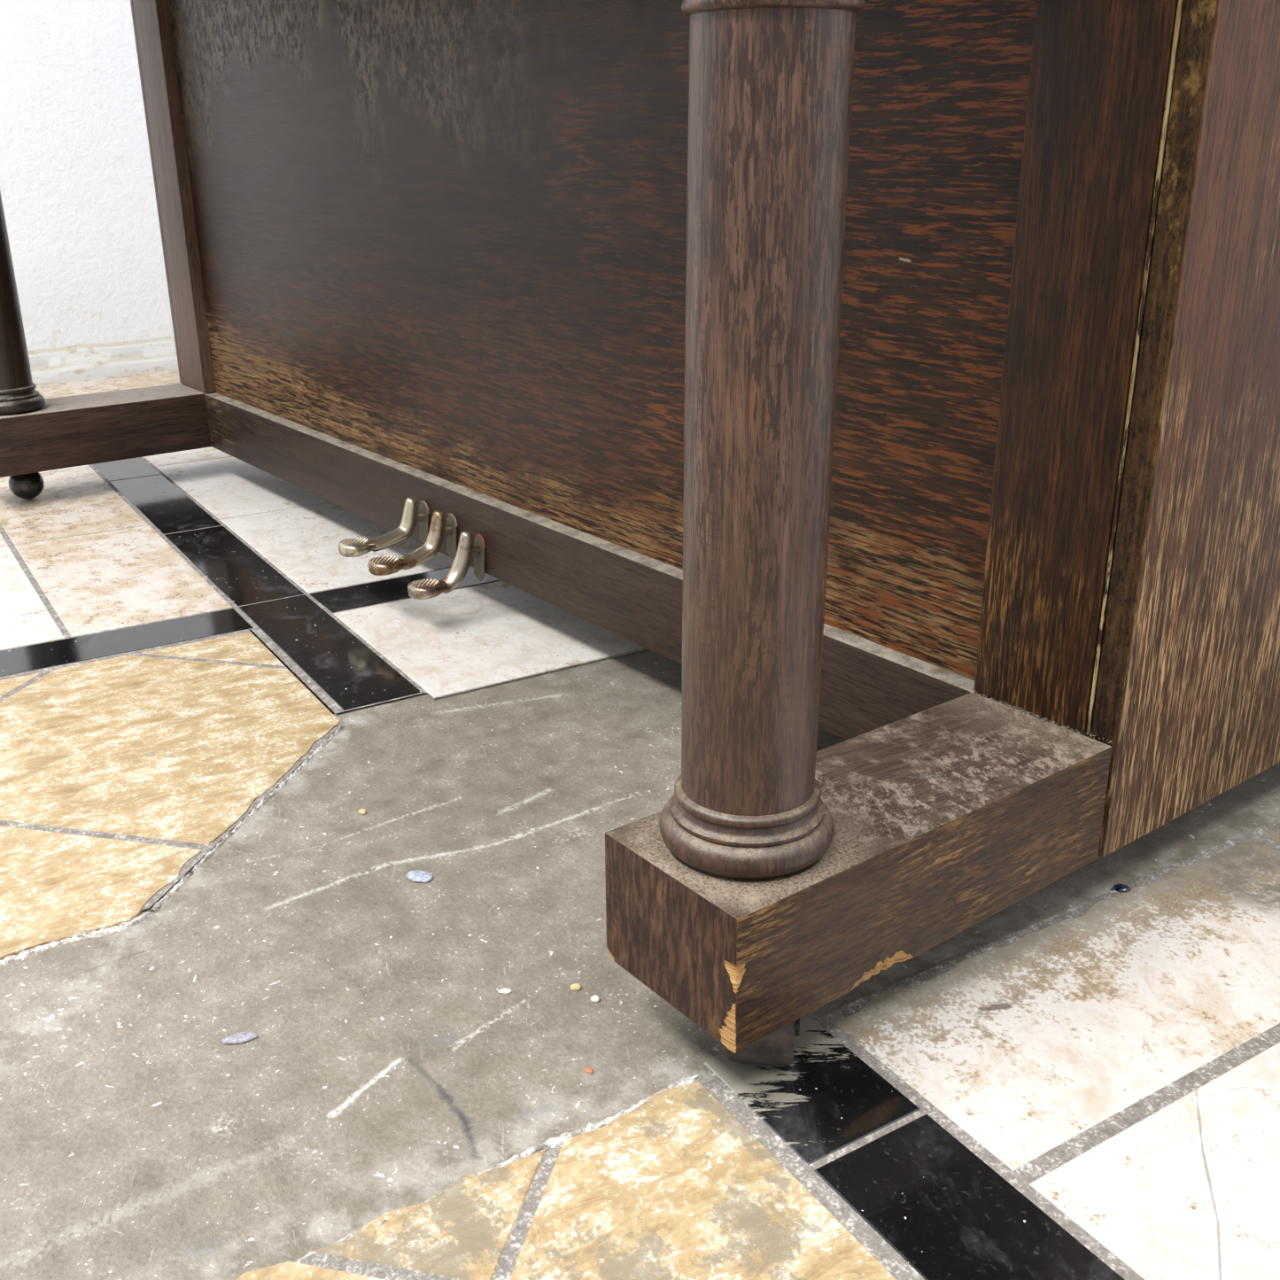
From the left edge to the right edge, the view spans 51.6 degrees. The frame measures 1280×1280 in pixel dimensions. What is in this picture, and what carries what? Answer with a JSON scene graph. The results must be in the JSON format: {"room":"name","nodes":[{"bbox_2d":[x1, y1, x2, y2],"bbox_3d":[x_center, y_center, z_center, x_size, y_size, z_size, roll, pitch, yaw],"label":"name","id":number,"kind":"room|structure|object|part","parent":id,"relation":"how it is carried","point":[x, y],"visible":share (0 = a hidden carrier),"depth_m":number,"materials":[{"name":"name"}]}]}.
{"room":"abandoned hall","nodes":[
{"label":"abandoned hall","id":0,"kind":"room"},
{"bbox_2d":[0,0,174,350],"bbox_3d":[-2.686,-1.394,1.112,4.950,2.850,0.150,-16,26,-35],"label":"wall","id":1,"kind":"structure","parent":0,"point":[77,189],"depth_m":2.53,"materials":[{"name":"white paint"}]},
{"bbox_2d":[27,336,178,385],"bbox_3d":[-1.893,-0.327,2.059,2.800,0.071,0.044,-16,26,-35],"label":"baseboard","id":2,"kind":"structure","parent":1,"relation":"attached to","point":[94,360],"depth_m":2.64,"materials":[{"name":"white paint"}]},
{"bbox_2d":[0,369,1279,1279],"bbox_3d":[-0.996,0.665,-0.359,5.019,0.062,5.550,-16,26,-35],"label":"floor","id":3,"kind":"structure","parent":0,"point":[203,699],"depth_m":0.74,"materials":[{"name":"beige tile"}]},
{"bbox_2d":[221,1031,257,1044],"bbox_3d":[-0.216,0.215,0.716,0.019,0.002,0.009,-6,22,-15],"label":"flat stone","id":4,"kind":"object","parent":3,"relation":"on","point":[241,1037],"visible":1,"depth_m":0.71,"materials":[{"name":"white stone"}]},
{"bbox_2d":[357,808,366,814],"bbox_3d":[-0.200,0.123,0.953,0.007,0.002,0.005,17,27,38],"label":"pebble","id":5,"kind":"object","parent":3,"relation":"on","point":[360,810],"visible":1,"depth_m":0.95,"materials":[{"name":"stone"}]},
{"bbox_2d":[405,869,433,882],"bbox_3d":[-0.145,0.155,0.869,0.019,0.003,0.013,9,23,22],"label":"flat stone","id":6,"kind":"object","parent":3,"relation":"on","point":[419,876],"visible":1,"depth_m":0.87,"materials":[{"name":"white stone"}]},
{"bbox_2d":[498,988,511,993],"bbox_3d":[-0.077,0.200,0.753,0.008,0.002,0.004,0,21,1],"label":"crumb","id":7,"kind":"object","parent":3,"relation":"on","point":[502,990],"visible":1,"depth_m":0.75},
{"bbox_2d":[570,983,581,991],"bbox_3d":[-0.037,0.198,0.756,0.006,0.003,0.005,-2,21,-5],"label":"pebble","id":8,"kind":"object","parent":3,"relation":"on","point":[575,987],"visible":1,"depth_m":0.75,"materials":[{"name":"beige stone"}]},
{"bbox_2d":[584,1067,593,1073],"bbox_3d":[-0.026,0.224,0.690,0.004,0.002,0.005,-19,28,-40],"label":"crumb","id":9,"kind":"object","parent":3,"relation":"on","point":[589,1070],"visible":1,"depth_m":0.69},
{"bbox_2d":[590,994,599,1002],"bbox_3d":[-0.025,0.202,0.746,0.005,0.003,0.005,14,25,33],"label":"crumb","id":10,"kind":"object","parent":3,"relation":"on","point":[594,998],"visible":1,"depth_m":0.74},
{"bbox_2d":[0,0,1279,1064],"bbox_3d":[-0.163,-0.623,1.181,0.670,1.225,1.570,-16,26,-35],"label":"upright piano","id":11,"kind":"object","parent":3,"relation":"on","point":[883,375],"visible":1,"depth_m":0.80,"materials":[{"name":"brown wood"}]},
{"bbox_3d":[-0.822,-0.497,1.648,0.067,0.376,0.067,-16,26,-35],"label":"column leg","id":12,"kind":"part","parent":11,"relation":"part of","materials":[{"name":"brown wood"}]},
{"bbox_3d":[-0.820,-0.314,1.719,0.088,0.032,0.088,-16,26,-35],"label":"moulding","id":13,"kind":"part","parent":11,"relation":"part of","materials":[{"name":"brown wood"}]},
{"bbox_3d":[-0.226,-0.122,1.385,0.005,0.045,0.018,-16,26,-35],"label":"guard plate","id":14,"kind":"part","parent":11,"relation":"part of","materials":[{"name":"grey metal"}]},
{"bbox_3d":[-0.191,-0.104,1.344,0.005,0.045,0.018,-16,26,-35],"label":"guard plate","id":15,"kind":"part","parent":11,"relation":"part of","materials":[{"name":"grey metal"}]},
{"bbox_3d":[-0.159,-0.081,1.308,0.005,0.045,0.018,-16,26,-35],"label":"guard plate","id":16,"kind":"part","parent":11,"relation":"part of","materials":[{"name":"grey metal"}]},
{"bbox_3d":[-0.182,-0.121,1.355,0.028,0.074,1.326,-16,26,-35],"label":"rail","id":17,"kind":"part","parent":11,"relation":"part of","materials":[{"name":"brown wood"}]},
{"bbox_3d":[-0.177,-0.412,1.249,0.014,0.547,1.333,-16,26,-35],"label":"knee panel","id":18,"kind":"part","parent":11,"relation":"part of","materials":[{"name":"brown wood"}]},
{"bbox_3d":[0.053,0.086,0.663,0.088,0.032,0.088,-16,26,-35],"label":"moulding","id":19,"kind":"part","parent":11,"relation":"part of","materials":[{"name":"brown wood"}]},
{"bbox_3d":[0.054,-0.097,0.593,0.068,0.376,0.068,-16,26,-35],"label":"column leg","id":20,"kind":"part","parent":11,"relation":"part of","materials":[{"name":"brown wood"}]},
{"bbox_2d":[1112,883,1131,892],"bbox_3d":[0.308,0.159,0.847,0.011,0.005,0.010,11,24,27],"label":"bead","id":21,"kind":"object","parent":3,"relation":"on","point":[1119,888],"visible":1,"depth_m":0.84,"materials":[{"name":"blue glass"}]}
]}

